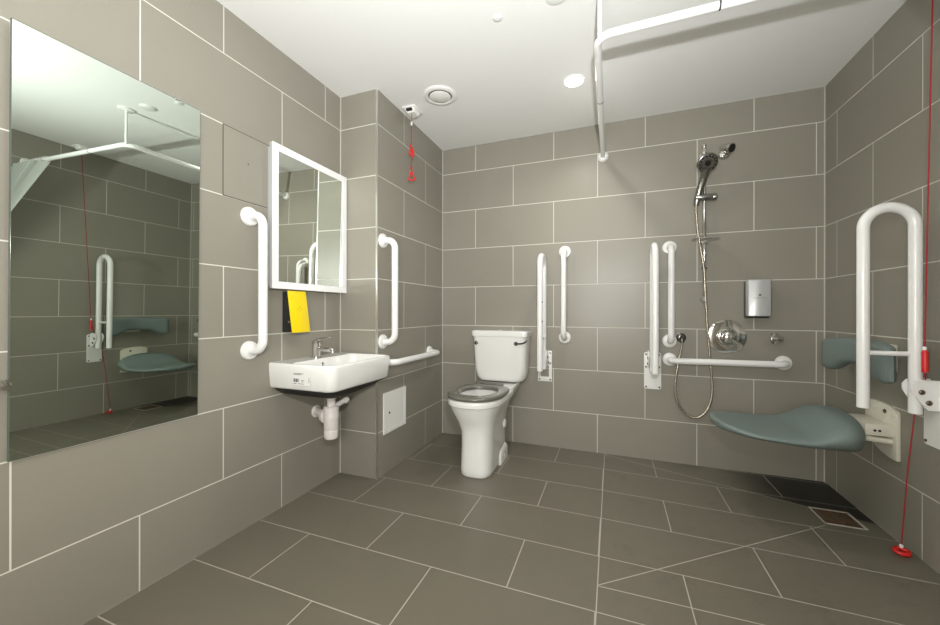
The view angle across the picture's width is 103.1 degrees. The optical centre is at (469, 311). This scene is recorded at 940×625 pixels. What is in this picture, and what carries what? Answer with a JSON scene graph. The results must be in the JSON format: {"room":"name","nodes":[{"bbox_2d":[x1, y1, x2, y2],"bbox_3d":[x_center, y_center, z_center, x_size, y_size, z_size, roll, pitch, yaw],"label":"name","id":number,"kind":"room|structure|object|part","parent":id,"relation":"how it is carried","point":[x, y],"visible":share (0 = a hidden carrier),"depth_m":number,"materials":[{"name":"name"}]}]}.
{"room":"accessible bathroom","nodes":[
{"label":"accessible bathroom","id":0,"kind":"room"},
{"bbox_2d":[0,0,339,624],"bbox_3d":[-1.131,-0.160,1.526,0.100,2.286,3.650,0,0,21],"label":"wall","id":1,"kind":"structure","parent":0,"point":[85,528],"depth_m":1.49,"materials":[{"name":"tile"}]},
{"bbox_2d":[0,380,11,391],"bbox_3d":[-1.254,0.198,0.998,0.047,0.031,0.031,0,0,21],"label":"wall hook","id":2,"kind":"object","parent":1,"relation":"attached to","point":[5,385],"visible":1,"depth_m":0.99,"materials":[{"name":"silver metal"}]},
{"bbox_2d":[7,18,200,461],"bbox_3d":[-1.167,-0.195,1.252,0.010,1.215,0.503,1,0,20],"label":"wall mirror","id":3,"kind":"object","parent":1,"relation":"attached to","point":[104,163],"visible":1,"depth_m":1.19,"materials":[{"name":"silver glass"}]},
{"bbox_2d":[223,124,268,208],"bbox_3d":[-1.010,-0.647,1.697,0.002,0.306,0.233,0,0,21],"label":"access cover","id":4,"kind":"object","parent":1,"relation":"attached to","point":[245,158],"visible":1,"depth_m":1.68,"materials":[{"name":"grey tile"}]},
{"bbox_2d":[240,207,267,359],"bbox_3d":[-0.960,-0.127,1.687,0.105,0.697,0.086,0,0,21],"label":"grab rail","id":5,"kind":"object","parent":1,"relation":"attached to","point":[249,350],"visible":1,"depth_m":1.66,"materials":[{"name":"white plastic"}]},
{"bbox_2d":[282,291,309,332],"bbox_3d":[-0.890,0.002,1.915,0.072,0.211,0.117,0,0,21],"label":"wall box","id":6,"kind":"object","parent":1,"relation":"attached to","point":[295,319],"visible":1,"depth_m":1.88,"materials":[{"name":"yellow plastic"}]},
{"bbox_2d":[268,141,346,292],"bbox_3d":[-0.862,-0.457,2.019,0.050,0.696,0.526,0,0,21],"label":"framed mirror","id":7,"kind":"object","parent":1,"relation":"attached to","point":[307,200],"visible":0.98,"depth_m":1.96,"materials":[{"name":"white metal"}]},
{"bbox_2d":[269,337,389,439],"bbox_3d":[-0.710,0.403,1.966,0.389,0.536,0.496,0,0,21],"label":"basin","id":8,"kind":"object","parent":1,"relation":"attached to","point":[333,375],"visible":1,"depth_m":1.84,"materials":[{"name":"white ceramic"}]},
{"bbox_2d":[311,337,334,357],"bbox_3d":[-0.775,0.191,1.983,0.156,0.114,0.052,0,0,21],"label":"tap","id":9,"kind":"object","parent":8,"relation":"on","point":[317,349],"depth_m":1.98,"materials":[{"name":"silver metal"}]},
{"bbox_3d":[-0.706,0.311,1.965,0.381,0.126,0.495,0,0,21],"label":"bowl","id":10,"kind":"part","parent":8,"relation":"part of","materials":[{"name":"white ceramic"}]},
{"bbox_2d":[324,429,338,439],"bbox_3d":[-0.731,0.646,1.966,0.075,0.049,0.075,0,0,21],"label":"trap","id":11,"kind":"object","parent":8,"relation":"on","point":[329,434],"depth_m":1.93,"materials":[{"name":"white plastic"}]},
{"bbox_2d":[341,89,441,478],"bbox_3d":[-0.507,-0.159,2.652,0.264,2.286,0.901,0,0,21],"label":"wall","id":12,"kind":"structure","parent":0,"point":[409,212],"depth_m":2.31,"materials":[{"name":"tile"}]},
{"bbox_2d":[376,89,377,478],"bbox_3d":[-0.546,-0.159,2.187,0.010,2.286,0.008,0,0,21],"label":"trim","id":13,"kind":"structure","parent":12,"relation":"attached to","point":[376,89],"depth_m":2.18,"materials":[{"name":"metal"}]},
{"bbox_2d":[378,233,397,348],"bbox_3d":[-0.475,-0.120,2.218,0.105,0.690,0.086,0,0,21],"label":"grab rail","id":14,"kind":"object","parent":12,"relation":"attached to","point":[383,240],"visible":1,"depth_m":2.19,"materials":[{"name":"white plastic"}]},
{"bbox_2d":[383,386,405,434],"bbox_3d":[-0.473,0.620,2.359,0.009,0.248,0.254,0,0,21],"label":"access hatch","id":15,"kind":"object","parent":12,"relation":"attached to","point":[394,401],"visible":1,"depth_m":2.35,"materials":[{"name":"white plastic"}]},
{"bbox_3d":[-0.475,0.620,2.360,0.005,0.206,0.212,0,0,21],"label":"door","id":16,"kind":"part","parent":15,"relation":"part of","materials":[{"name":"white plastic"}]},
{"bbox_2d":[389,346,439,365],"bbox_3d":[-0.367,0.304,2.502,0.105,0.086,0.695,0,0,21],"label":"grab rail","id":17,"kind":"object","parent":12,"relation":"attached to","point":[430,352],"visible":0.71,"depth_m":2.41,"materials":[{"name":"white plastic"}]},
{"bbox_2d":[83,433,939,624],"bbox_3d":[0.175,1.035,1.028,2.898,0.100,3.650,0,0,21],"label":"floor","id":18,"kind":"structure","parent":0,"point":[554,535],"depth_m":1.52,"materials":[{"name":"tile"}]},
{"bbox_2d":[447,329,531,478],"bbox_3d":[0.137,0.560,2.476,0.422,0.849,0.761,0,0,21],"label":"toilet","id":19,"kind":"object","parent":18,"relation":"on","point":[479,408],"visible":1,"depth_m":2.42,"materials":[{"name":"white ceramic"}]},
{"bbox_3d":[0.051,0.509,2.341,0.350,0.026,0.448,0,0,21],"label":"seat","id":20,"kind":"part","parent":19,"relation":"part of","materials":[{"name":"grey plastic"}]},
{"bbox_3d":[0.233,0.160,2.737,0.416,0.044,0.204,0,0,21],"label":"cistern lid","id":21,"kind":"part","parent":19,"relation":"part of","materials":[{"name":"white ceramic"}]},
{"bbox_3d":[0.347,0.220,2.576,0.102,0.045,0.023,0,0,31],"label":"flush lever","id":22,"kind":"part","parent":19,"relation":"part of","materials":[{"name":"silver metal"}]},
{"bbox_2d":[808,506,868,530],"bbox_3d":[1.749,0.985,1.779,0.156,0.004,0.156,0,0,21],"label":"floor drain","id":23,"kind":"object","parent":18,"relation":"on","point":[833,517],"visible":1,"depth_m":1.77,"materials":[{"name":"brown metal"}]},
{"bbox_2d":[217,0,906,150],"bbox_3d":[0.178,-1.351,1.028,2.898,0.100,3.650,0,0,21],"label":"ceiling","id":24,"kind":"structure","parent":0,"point":[507,76],"depth_m":1.88,"materials":[{"name":"white paint"}]},
{"bbox_2d":[402,104,422,180],"bbox_3d":[-0.371,-1.069,2.409,0.090,0.464,0.110,0,0,21],"label":"pull cord","id":25,"kind":"object","parent":24,"relation":"hanging from","point":[413,111],"visible":1,"depth_m":2.39,"materials":[{"name":"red plastic"}]},
{"bbox_3d":[-0.375,-1.081,2.397,0.008,0.380,0.003,0,0,21],"label":"cord","id":26,"kind":"part","parent":25,"relation":"part of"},
{"bbox_2d":[402,104,422,117],"bbox_3d":[-0.371,-1.284,2.409,0.090,0.034,0.110,0,0,21],"label":"switch","id":27,"kind":"object","parent":24,"relation":"attached to","point":[413,111],"depth_m":2.38,"materials":[{"name":"white plastic"}]},
{"bbox_2d":[423,85,456,104],"bbox_3d":[-0.180,-1.292,2.248,0.202,0.016,0.202,0,0,21],"label":"ceiling vent","id":28,"kind":"object","parent":24,"relation":"in","point":[437,94],"visible":1,"depth_m":2.23,"materials":[{"name":"white plastic"}]},
{"bbox_2d":[492,14,502,21],"bbox_3d":[0.122,-1.297,1.653,0.046,0.006,0.046,0,0,21],"label":"ceiling sensor","id":29,"kind":"object","parent":24,"relation":"attached to","point":[496,17],"visible":1,"depth_m":1.65,"materials":[{"name":"white plastic"}]},
{"bbox_2d":[545,0,564,4],"bbox_3d":[0.355,-1.295,1.538,0.092,0.010,0.092,0,0,21],"label":"ceiling detector","id":30,"kind":"object","parent":24,"relation":"attached to","point":[550,2],"visible":1,"depth_m":1.56,"materials":[{"name":"white plastic"}]},
{"bbox_2d":[563,74,584,87],"bbox_3d":[0.587,-1.297,2.108,0.120,0.004,0.120,0,0,21],"label":"recessed light","id":31,"kind":"object","parent":24,"relation":"in","point":[572,81],"visible":1,"depth_m":2.11,"materials":[{"name":"white plastic"}]},
{"bbox_2d":[565,76,582,86],"bbox_3d":[0.587,-1.298,2.108,0.100,0.002,0.100,0,0,21],"label":"diffuser","id":32,"kind":"object","parent":31,"relation":"attached to","point":[571,81],"depth_m":2.11,"materials":[{"name":"white plastic"}]},
{"bbox_2d":[594,0,760,161],"bbox_3d":[1.247,-1.166,1.792,1.246,0.265,1.259,0,0,21],"label":"rail","id":33,"kind":"object","parent":24,"relation":"attached to","point":[719,5],"visible":1,"depth_m":1.41,"materials":[{"name":"white plastic"}]},
{"bbox_2d":[892,0,933,556],"bbox_3d":[1.673,-0.157,1.404,0.098,2.283,0.308,0,0,27],"label":"pull cord","id":34,"kind":"object","parent":24,"relation":"hanging from","point":[924,353],"visible":0.98,"depth_m":1.38,"materials":[{"name":"red fabric"}]},
{"bbox_2d":[443,87,823,481],"bbox_3d":[0.809,-0.157,2.686,2.698,2.286,0.100,0,0,21],"label":"wall","id":35,"kind":"structure","parent":0,"point":[507,203],"depth_m":2.49,"materials":[{"name":"tile"}]},
{"bbox_2d":[537,253,551,381],"bbox_3d":[0.507,0.053,2.622,0.102,0.916,0.234,0,0,21],"label":"support rail","id":36,"kind":"object","parent":35,"relation":"attached to","point":[544,358],"visible":1,"depth_m":2.52,"materials":[{"name":"white plastic"}]},
{"bbox_3d":[0.501,0.005,2.603,0.038,0.819,0.191,0,0,21],"label":"rail","id":37,"kind":"part","parent":36,"relation":"part of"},
{"bbox_3d":[0.547,0.399,2.727,0.102,0.224,0.008,0,0,21],"label":"wall plate","id":38,"kind":"part","parent":36,"relation":"part of","materials":[{"name":"white plastic"}]},
{"bbox_2d":[559,246,570,342],"bbox_3d":[0.663,-0.119,2.632,0.086,0.700,0.105,0,0,21],"label":"grab rail","id":39,"kind":"object","parent":35,"relation":"attached to","point":[565,251],"visible":1,"depth_m":2.58,"materials":[{"name":"white plastic"}]},
{"bbox_2d":[340,86,824,481],"bbox_3d":[0.645,-0.157,2.602,2.846,2.286,0.776,0,0,2],"label":"trim","id":40,"kind":"structure","parent":35,"relation":"attached to","point":[824,86],"depth_m":2.27,"materials":[{"name":"grey metal"}]},
{"bbox_2d":[644,242,660,389],"bbox_3d":[1.170,0.041,2.369,0.103,0.950,0.234,0,0,21],"label":"support rail","id":41,"kind":"object","parent":35,"relation":"attached to","point":[652,359],"visible":1,"depth_m":2.28,"materials":[{"name":"white plastic"}]},
{"bbox_3d":[1.210,0.394,2.475,0.103,0.245,0.008,0,0,21],"label":"wall plate","id":42,"kind":"part","parent":41,"relation":"part of","materials":[{"name":"white plastic"}]},
{"bbox_3d":[1.160,-0.021,2.351,0.038,0.825,0.191,0,0,21],"label":"rail","id":43,"kind":"part","parent":41,"relation":"part of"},
{"bbox_2d":[662,241,676,346],"bbox_3d":[1.287,-0.111,2.394,0.086,0.695,0.105,0,0,21],"label":"grab rail","id":44,"kind":"object","parent":35,"relation":"attached to","point":[669,247],"visible":1,"depth_m":2.35,"materials":[{"name":"white plastic"}]},
{"bbox_2d":[676,333,685,342],"bbox_3d":[1.359,0.171,2.397,0.058,0.058,0.048,0,0,21],"label":"outlet","id":45,"kind":"object","parent":35,"relation":"attached to","point":[680,337],"visible":1,"depth_m":2.41,"materials":[{"name":"silver metal"}]},
{"bbox_2d":[674,152,717,418],"bbox_3d":[1.393,-0.130,2.303,0.220,1.624,0.163,0,0,21],"label":"shower","id":46,"kind":"object","parent":35,"relation":"attached to","point":[707,162],"visible":0.97,"depth_m":2.32,"materials":[{"name":"silver metal"}]},
{"bbox_3d":[1.432,-0.769,2.300,0.051,0.218,0.118,0,0,-1],"label":"handle","id":47,"kind":"part","parent":46,"relation":"part of","materials":[{"name":"silver metal"}]},
{"bbox_2d":[691,143,720,303],"bbox_3d":[1.456,-0.545,2.313,0.146,1.003,0.137,0,0,21],"label":"shower riser","id":48,"kind":"object","parent":35,"relation":"attached to","point":[704,196],"visible":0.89,"depth_m":2.32,"materials":[{"name":"silver metal"}]},
{"bbox_3d":[1.464,-0.536,2.332,0.019,0.985,0.020,0,0,21],"label":"rail","id":49,"kind":"part","parent":48,"relation":"part of","materials":[{"name":"silver metal"}]},
{"bbox_2d":[691,236,720,243],"bbox_3d":[1.450,-0.435,2.297,0.146,0.026,0.104,0,0,21],"label":"soap tray","id":50,"kind":"object","parent":48,"relation":"on","point":[704,240],"depth_m":2.30,"materials":[{"name":"clear plastic"}]},
{"bbox_2d":[662,353,791,369],"bbox_3d":[1.568,0.311,2.287,0.688,0.092,0.105,0,0,21],"label":"grab rail","id":51,"kind":"object","parent":35,"relation":"attached to","point":[669,359],"visible":1,"depth_m":2.24,"materials":[{"name":"white plastic"}]},
{"bbox_2d":[718,143,735,159],"bbox_3d":[1.589,-0.994,2.304,0.065,0.098,0.090,0,0,-2],"label":"shower head","id":52,"kind":"object","parent":35,"relation":"attached to","point":[726,149],"visible":1,"depth_m":2.30},
{"bbox_2d":[709,320,746,353],"bbox_3d":[1.586,0.159,2.294,0.212,0.212,0.079,0,0,21],"label":"shower valve","id":53,"kind":"object","parent":35,"relation":"attached to","point":[726,336],"visible":0.97,"depth_m":2.31,"materials":[{"name":"silver metal"}]},
{"bbox_3d":[1.578,0.159,2.271,0.068,0.068,0.031,0,0,21],"label":"knob","id":54,"kind":"part","parent":53,"relation":"part of","materials":[{"name":"silver metal"}]},
{"bbox_2d":[744,279,770,317],"bbox_3d":[1.719,-0.074,2.233,0.120,0.227,0.098,0,0,21],"label":"soap dispenser","id":55,"kind":"object","parent":35,"relation":"attached to","point":[757,292],"visible":1,"depth_m":2.20,"materials":[{"name":"silver metal"}]},
{"bbox_2d":[769,333,782,343],"bbox_3d":[1.814,0.163,2.210,0.074,0.064,0.073,0,0,21],"label":"handle","id":56,"kind":"object","parent":35,"relation":"attached to","point":[775,338],"visible":1,"depth_m":2.19,"materials":[{"name":"silver metal"}]},
{"bbox_2d":[825,0,939,573],"bbox_3d":[1.484,-0.156,0.529,0.100,2.286,3.650,0,0,21],"label":"wall","id":57,"kind":"structure","parent":0,"point":[877,104],"depth_m":1.66,"materials":[{"name":"tile"}]},
{"bbox_2d":[710,399,900,461],"bbox_3d":[1.557,0.525,1.807,0.672,0.233,0.470,0,0,21],"label":"shower seat","id":58,"kind":"object","parent":57,"relation":"attached to","point":[814,426],"visible":0.99,"depth_m":1.67,"materials":[{"name":"grey plastic"}]},
{"bbox_2d":[822,337,897,383],"bbox_3d":[1.801,0.210,1.692,0.135,0.167,0.500,0,0,21],"label":"backrest","id":59,"kind":"object","parent":57,"relation":"attached to","point":[837,353],"visible":0.85,"depth_m":1.70,"materials":[{"name":"grey plastic"}]},
{"bbox_3d":[1.856,0.205,1.669,0.016,0.120,0.136,0,0,21],"label":"wall plate","id":60,"kind":"part","parent":59,"relation":"part of","materials":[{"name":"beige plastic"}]},
{"bbox_2d":[856,202,939,449],"bbox_3d":[1.657,0.046,1.453,0.234,0.942,0.104,0,0,21],"label":"support rail","id":61,"kind":"object","parent":57,"relation":"attached to","point":[921,393],"visible":1,"depth_m":1.44,"materials":[{"name":"white plastic"}]},
{"bbox_3d":[1.638,-0.017,1.460,0.191,0.817,0.038,0,0,21],"label":"rail","id":62,"kind":"part","parent":61,"relation":"part of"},
{"bbox_3d":[1.762,0.394,1.413,0.008,0.245,0.104,0,0,21],"label":"wall plate","id":63,"kind":"part","parent":61,"relation":"part of","materials":[{"name":"white plastic"}]}
]}

